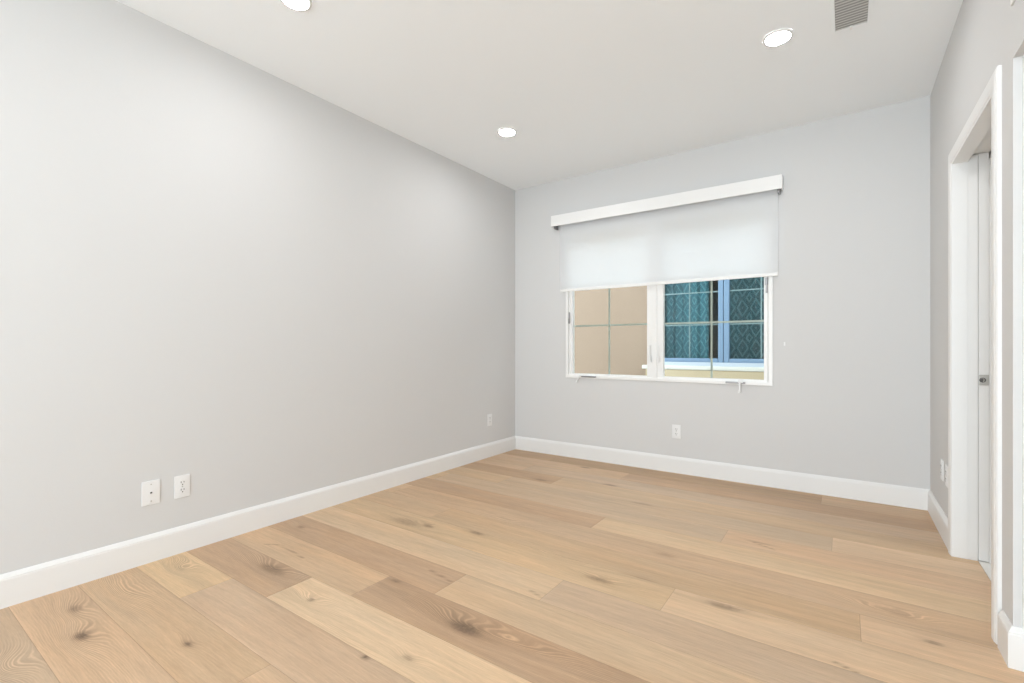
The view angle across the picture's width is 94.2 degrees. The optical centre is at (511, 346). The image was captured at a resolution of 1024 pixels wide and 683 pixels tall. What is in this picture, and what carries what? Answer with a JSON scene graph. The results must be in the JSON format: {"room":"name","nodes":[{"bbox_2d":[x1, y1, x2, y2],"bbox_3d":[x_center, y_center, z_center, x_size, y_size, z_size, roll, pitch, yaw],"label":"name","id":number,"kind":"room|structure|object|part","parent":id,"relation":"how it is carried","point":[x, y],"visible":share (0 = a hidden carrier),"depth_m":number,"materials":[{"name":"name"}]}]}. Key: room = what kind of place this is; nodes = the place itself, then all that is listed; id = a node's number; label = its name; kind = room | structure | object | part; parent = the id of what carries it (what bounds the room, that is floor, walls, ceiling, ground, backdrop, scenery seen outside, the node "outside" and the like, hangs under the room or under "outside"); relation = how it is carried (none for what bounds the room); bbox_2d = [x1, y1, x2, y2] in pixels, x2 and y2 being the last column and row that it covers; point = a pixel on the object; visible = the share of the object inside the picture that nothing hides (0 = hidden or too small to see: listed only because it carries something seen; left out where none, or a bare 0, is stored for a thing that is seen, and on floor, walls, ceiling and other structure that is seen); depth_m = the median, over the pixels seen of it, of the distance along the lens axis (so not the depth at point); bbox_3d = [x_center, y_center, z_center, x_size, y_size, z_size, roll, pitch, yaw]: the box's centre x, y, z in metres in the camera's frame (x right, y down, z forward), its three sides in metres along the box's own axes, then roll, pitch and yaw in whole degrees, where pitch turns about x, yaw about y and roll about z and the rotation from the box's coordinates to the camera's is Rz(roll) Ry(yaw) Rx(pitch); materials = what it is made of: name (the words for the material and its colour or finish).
{"room":"empty bedroom","nodes":[
{"label":"empty bedroom","id":0,"kind":"room"},
{"bbox_2d":[0,0,514,574],"bbox_3d":[-2.196,-0.291,1.996,0.160,3.142,7.880,0,0,35],"label":"wall","id":1,"kind":"structure","parent":0,"point":[216,270],"depth_m":2.61,"materials":[{"name":"white paint"}]},
{"bbox_2d":[142,479,159,506],"bbox_3d":[-1.817,0.733,2.393,0.007,0.120,0.077,0,0,35],"label":"wall jack","id":2,"kind":"object","parent":1,"relation":"attached to","point":[150,490],"visible":1,"depth_m":2.39,"materials":[{"name":"white plastic"}]},
{"bbox_2d":[174,474,189,498],"bbox_3d":[-1.737,0.734,2.506,0.008,0.116,0.072,0,0,35],"label":"wall outlet","id":3,"kind":"object","parent":1,"relation":"attached to","point":[181,483],"visible":1,"depth_m":2.50,"materials":[{"name":"white plastic"}]},
{"bbox_2d":[179,487,185,492],"bbox_3d":[-1.736,0.753,2.505,0.003,0.033,0.033,0,0,35],"label":"receptacle","id":4,"kind":"object","parent":3,"relation":"attached to","point":[181,489],"depth_m":2.50,"materials":[{"name":"white plastic"}]},
{"bbox_2d":[179,479,185,485],"bbox_3d":[-1.736,0.715,2.505,0.003,0.033,0.033,0,0,35],"label":"receptacle","id":5,"kind":"object","parent":3,"relation":"attached to","point":[182,482],"depth_m":2.50,"materials":[{"name":"white plastic"}]},
{"bbox_2d":[0,436,515,608],"bbox_3d":[-2.124,1.011,1.946,0.015,0.138,7.560,0,0,35],"label":"baseboard","id":6,"kind":"structure","parent":1,"relation":"attached to","point":[32,582],"depth_m":2.58,"materials":[{"name":"white paint"}]},
{"bbox_2d":[487,414,491,425],"bbox_3d":[-0.219,0.718,4.681,0.008,0.116,0.072,0,0,35],"label":"wall outlet","id":7,"kind":"object","parent":1,"relation":"attached to","point":[489,416],"visible":1,"depth_m":4.67,"materials":[{"name":"white plastic"}]},
{"bbox_2d":[0,449,1023,682],"bbox_3d":[0.395,1.179,0.736,5.531,0.201,8.460,0,0,35],"label":"floor","id":8,"kind":"structure","parent":0,"point":[513,566],"depth_m":2.06,"materials":[{"name":"brown wood"}]},
{"bbox_2d":[116,0,962,189],"bbox_3d":[-0.684,-1.762,0.941,3.526,0.200,7.560,0,0,35],"label":"ceiling","id":9,"kind":"structure","parent":0,"point":[584,87],"depth_m":2.81,"materials":[{"name":"white paint"}]},
{"bbox_2d":[280,0,311,10],"bbox_3d":[-1.035,-1.657,2.274,0.146,0.009,0.146,0,0,35],"label":"recessed light","id":10,"kind":"object","parent":9,"relation":"in","point":[298,5],"visible":1,"depth_m":2.30,"materials":[{"name":"white plastic"}]},
{"bbox_2d":[283,0,308,8],"bbox_3d":[-1.035,-1.659,2.274,0.117,0.004,0.117,0,0,35],"label":"diffuser","id":11,"kind":"object","parent":10,"relation":"attached to","point":[293,4],"depth_m":2.30,"materials":[{"name":"white"}]},
{"bbox_2d":[498,128,515,136],"bbox_3d":[-0.038,-1.657,3.673,0.146,0.009,0.146,0,0,35],"label":"recessed light","id":12,"kind":"object","parent":9,"relation":"in","point":[506,132],"visible":1,"depth_m":3.67,"materials":[{"name":"white plastic"}]},
{"bbox_2d":[499,129,514,135],"bbox_3d":[-0.038,-1.659,3.673,0.117,0.004,0.117,0,0,35],"label":"diffuser","id":13,"kind":"object","parent":12,"relation":"attached to","point":[503,132],"depth_m":3.67,"materials":[{"name":"white"}]},
{"bbox_2d":[762,28,793,46],"bbox_3d":[1.426,-1.657,2.551,0.146,0.009,0.146,0,0,35],"label":"recessed light","id":14,"kind":"object","parent":9,"relation":"in","point":[777,37],"visible":1,"depth_m":2.54,"materials":[{"name":"white plastic"}]},
{"bbox_2d":[765,31,789,44],"bbox_3d":[1.426,-1.659,2.551,0.117,0.004,0.117,0,0,35],"label":"diffuser","id":15,"kind":"object","parent":14,"relation":"attached to","point":[774,37],"depth_m":2.55,"materials":[{"name":"white"}]},
{"bbox_2d":[829,0,873,34],"bbox_3d":[1.672,-1.654,2.343,0.174,0.015,0.330,0,0,35],"label":"ceiling vent","id":16,"kind":"object","parent":9,"relation":"in","point":[845,15],"visible":1,"depth_m":2.37,"materials":[{"name":"white metal"}]},
{"bbox_2d":[709,280,717,357],"bbox_3d":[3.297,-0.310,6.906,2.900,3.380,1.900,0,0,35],"label":"window frame","id":17,"kind":"structure","parent":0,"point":[715,283],"depth_m":7.90,"materials":[{"name":"grey"}]},
{"bbox_3d":[2.785,-1.380,6.172,2.680,0.024,0.024,0,0,35],"label":"curtain rod","id":18,"kind":"object","parent":17,"relation":"attached to","visible":0},
{"bbox_2d":[665,281,708,357],"bbox_3d":[2.247,-0.295,6.556,0.880,2.150,0.045,0,0,35],"label":"curtain","id":19,"kind":"object","parent":18,"relation":"hanging from","point":[676,306],"visible":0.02,"depth_m":6.45,"materials":[{"name":"teal fabric"}]},
{"bbox_2d":[730,277,763,358],"bbox_3d":[3.187,-0.295,5.888,0.915,2.150,0.019,0,0,35],"label":"curtain","id":20,"kind":"object","parent":18,"relation":"hanging from","point":[745,339],"visible":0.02,"depth_m":6.04,"materials":[{"name":"fabric"}]},
{"bbox_2d":[515,96,929,488],"bbox_3d":[1.525,-0.191,4.106,3.526,2.942,0.160,0,0,35],"label":"wall","id":21,"kind":"structure","parent":0,"point":[848,397],"depth_m":3.55,"materials":[{"name":"white paint"}]},
{"bbox_2d":[551,174,782,291],"bbox_3d":[1.226,-0.917,4.160,1.992,0.750,0.091,0,0,35],"label":"roller blind","id":22,"kind":"object","parent":21,"relation":"attached to","point":[727,231],"visible":1,"depth_m":4.05,"materials":[{"name":"white fabric"}]},
{"bbox_3d":[1.251,-0.555,4.156,1.887,0.026,0.014,0,0,35],"label":"rail","id":23,"kind":"part","parent":22,"relation":"part of","materials":[{"name":"white plastic"}]},
{"bbox_2d":[566,276,772,392],"bbox_3d":[1.284,-0.385,4.200,1.802,1.495,0.162,0,0,35],"label":"window","id":24,"kind":"structure","parent":21,"relation":"in","point":[655,323],"depth_m":4.18,"materials":[{"name":"white plastic"}]},
{"bbox_3d":[0.920,-0.416,4.464,0.841,1.384,0.046,0,0,35],"label":"sash","id":25,"kind":"part","parent":24,"relation":"part of","materials":[{"name":"white plastic"}]},
{"bbox_3d":[1.642,-0.416,3.960,0.872,1.384,0.046,0,0,35],"label":"sash","id":26,"kind":"part","parent":24,"relation":"part of","materials":[{"name":"white plastic"}]},
{"bbox_3d":[1.806,0.310,3.761,0.035,0.105,0.039,0,0,35],"label":"crank handle","id":27,"kind":"part","parent":24,"relation":"part of","materials":[{"name":"white plastic"}]},
{"bbox_2d":[672,425,680,438],"bbox_3d":[1.411,0.727,4.083,0.072,0.116,0.008,0,0,35],"label":"wall outlet","id":28,"kind":"object","parent":21,"relation":"attached to","point":[676,429],"visible":1,"depth_m":4.08,"materials":[{"name":"white plastic"}]},
{"bbox_2d":[515,436,929,510],"bbox_3d":[1.395,1.011,4.090,3.331,0.138,0.015,0,0,35],"label":"baseboard","id":29,"kind":"structure","parent":21,"relation":"attached to","point":[889,494],"depth_m":3.77,"materials":[{"name":"white paint"}]},
{"bbox_2d":[930,0,1023,627],"bbox_3d":[0.681,-0.291,-0.012,0.195,2.742,7.560,0,0,35],"label":"wall","id":30,"kind":"structure","parent":0,"point":[986,35],"depth_m":1.71,"materials":[{"name":"white paint"}]},
{"bbox_2d":[928,490,947,548],"bbox_3d":[2.538,1.011,2.831,0.015,0.138,0.772,0,0,35],"label":"baseboard","id":31,"kind":"structure","parent":30,"relation":"attached to","point":[937,514],"depth_m":2.78,"materials":[{"name":"white paint"}]},
{"bbox_2d":[941,459,943,480],"bbox_3d":[2.484,0.710,2.748,0.008,0.116,0.072,0,0,35],"label":"wall outlet","id":32,"kind":"object","parent":30,"relation":"attached to","point":[942,461],"visible":1,"depth_m":2.72,"materials":[{"name":"white plastic"}]},
{"bbox_2d":[945,464,947,487],"bbox_3d":[2.392,0.710,2.617,0.008,0.116,0.072,0,0,35],"label":"wall outlet","id":33,"kind":"object","parent":30,"relation":"attached to","point":[946,466],"visible":0.95,"depth_m":2.61,"materials":[{"name":"white plastic"}]},
{"bbox_2d":[955,105,990,562],"bbox_3d":[2.126,0.046,2.058,0.196,2.067,0.850,0,0,35],"label":"trim","id":34,"kind":"structure","parent":30,"relation":"attached to","point":[966,166],"depth_m":2.42,"materials":[{"name":"white paint"}]},
{"bbox_2d":[948,65,1001,644],"bbox_3d":[2.039,0.030,2.119,0.018,2.100,0.966,0,0,35],"label":"trim","id":35,"kind":"structure","parent":30,"relation":"attached to","point":[991,95],"depth_m":1.76,"materials":[{"name":"white paint"}]},
{"bbox_2d":[978,152,988,561],"bbox_3d":[2.600,0.051,2.719,0.039,2.051,0.826,0,0,35],"label":"door","id":36,"kind":"structure","parent":30,"relation":"in","point":[983,158],"depth_m":2.39,"materials":[{"name":"white paint"}]},
{"bbox_2d":[998,610,1023,671],"bbox_3d":[1.729,1.011,1.642,0.049,0.138,0.132,0,0,35],"label":"baseboard","id":37,"kind":"structure","parent":30,"relation":"attached to","point":[1010,637],"depth_m":1.60,"materials":[{"name":"white paint"}]},
{"bbox_2d":[1022,55,1023,633],"bbox_3d":[1.214,0.053,0.771,0.128,2.054,1.915,0,0,35],"label":"trim","id":38,"kind":"structure","parent":30,"relation":"attached to","point":[1023,55],"depth_m":1.58,"materials":[{"name":"white paint"}]},
{"label":"outside","id":39,"kind":"structure","parent":0,"visible":0},
{"bbox_3d":[3.441,1.380,7.549,15.000,0.100,7.680,0,0,35],"label":"floor","id":40,"kind":"structure","parent":39,"visible":0},
{"bbox_2d":[574,277,763,379],"bbox_3d":[2.815,-0.405,5.779,12.000,3.470,0.500,0,0,35],"label":"neighbouring house","id":41,"kind":"structure","parent":40,"relation":"on","point":[628,305],"depth_m":6.65,"materials":[{"name":"beige paint"}]},
{"bbox_3d":[2.318,-0.501,6.218,0.842,1.398,0.070,0,0,35],"label":"sash frame","id":42,"kind":"part","parent":41,"relation":"part of","materials":[{"name":"blue"}]},
{"bbox_3d":[2.642,0.270,5.942,2.070,0.052,0.070,0,0,35],"label":"window sill","id":43,"kind":"part","parent":41,"relation":"part of","materials":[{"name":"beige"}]},
{"bbox_3d":[2.645,0.361,5.946,1.970,0.128,0.062,0,0,35],"label":"sill moulding","id":44,"kind":"part","parent":41,"relation":"part of","materials":[{"name":"beige"}]},
{"bbox_3d":[3.012,-0.501,5.733,0.844,1.398,0.070,0,0,35],"label":"sash frame","id":45,"kind":"part","parent":41,"relation":"part of","materials":[{"name":"blue"}]}
]}

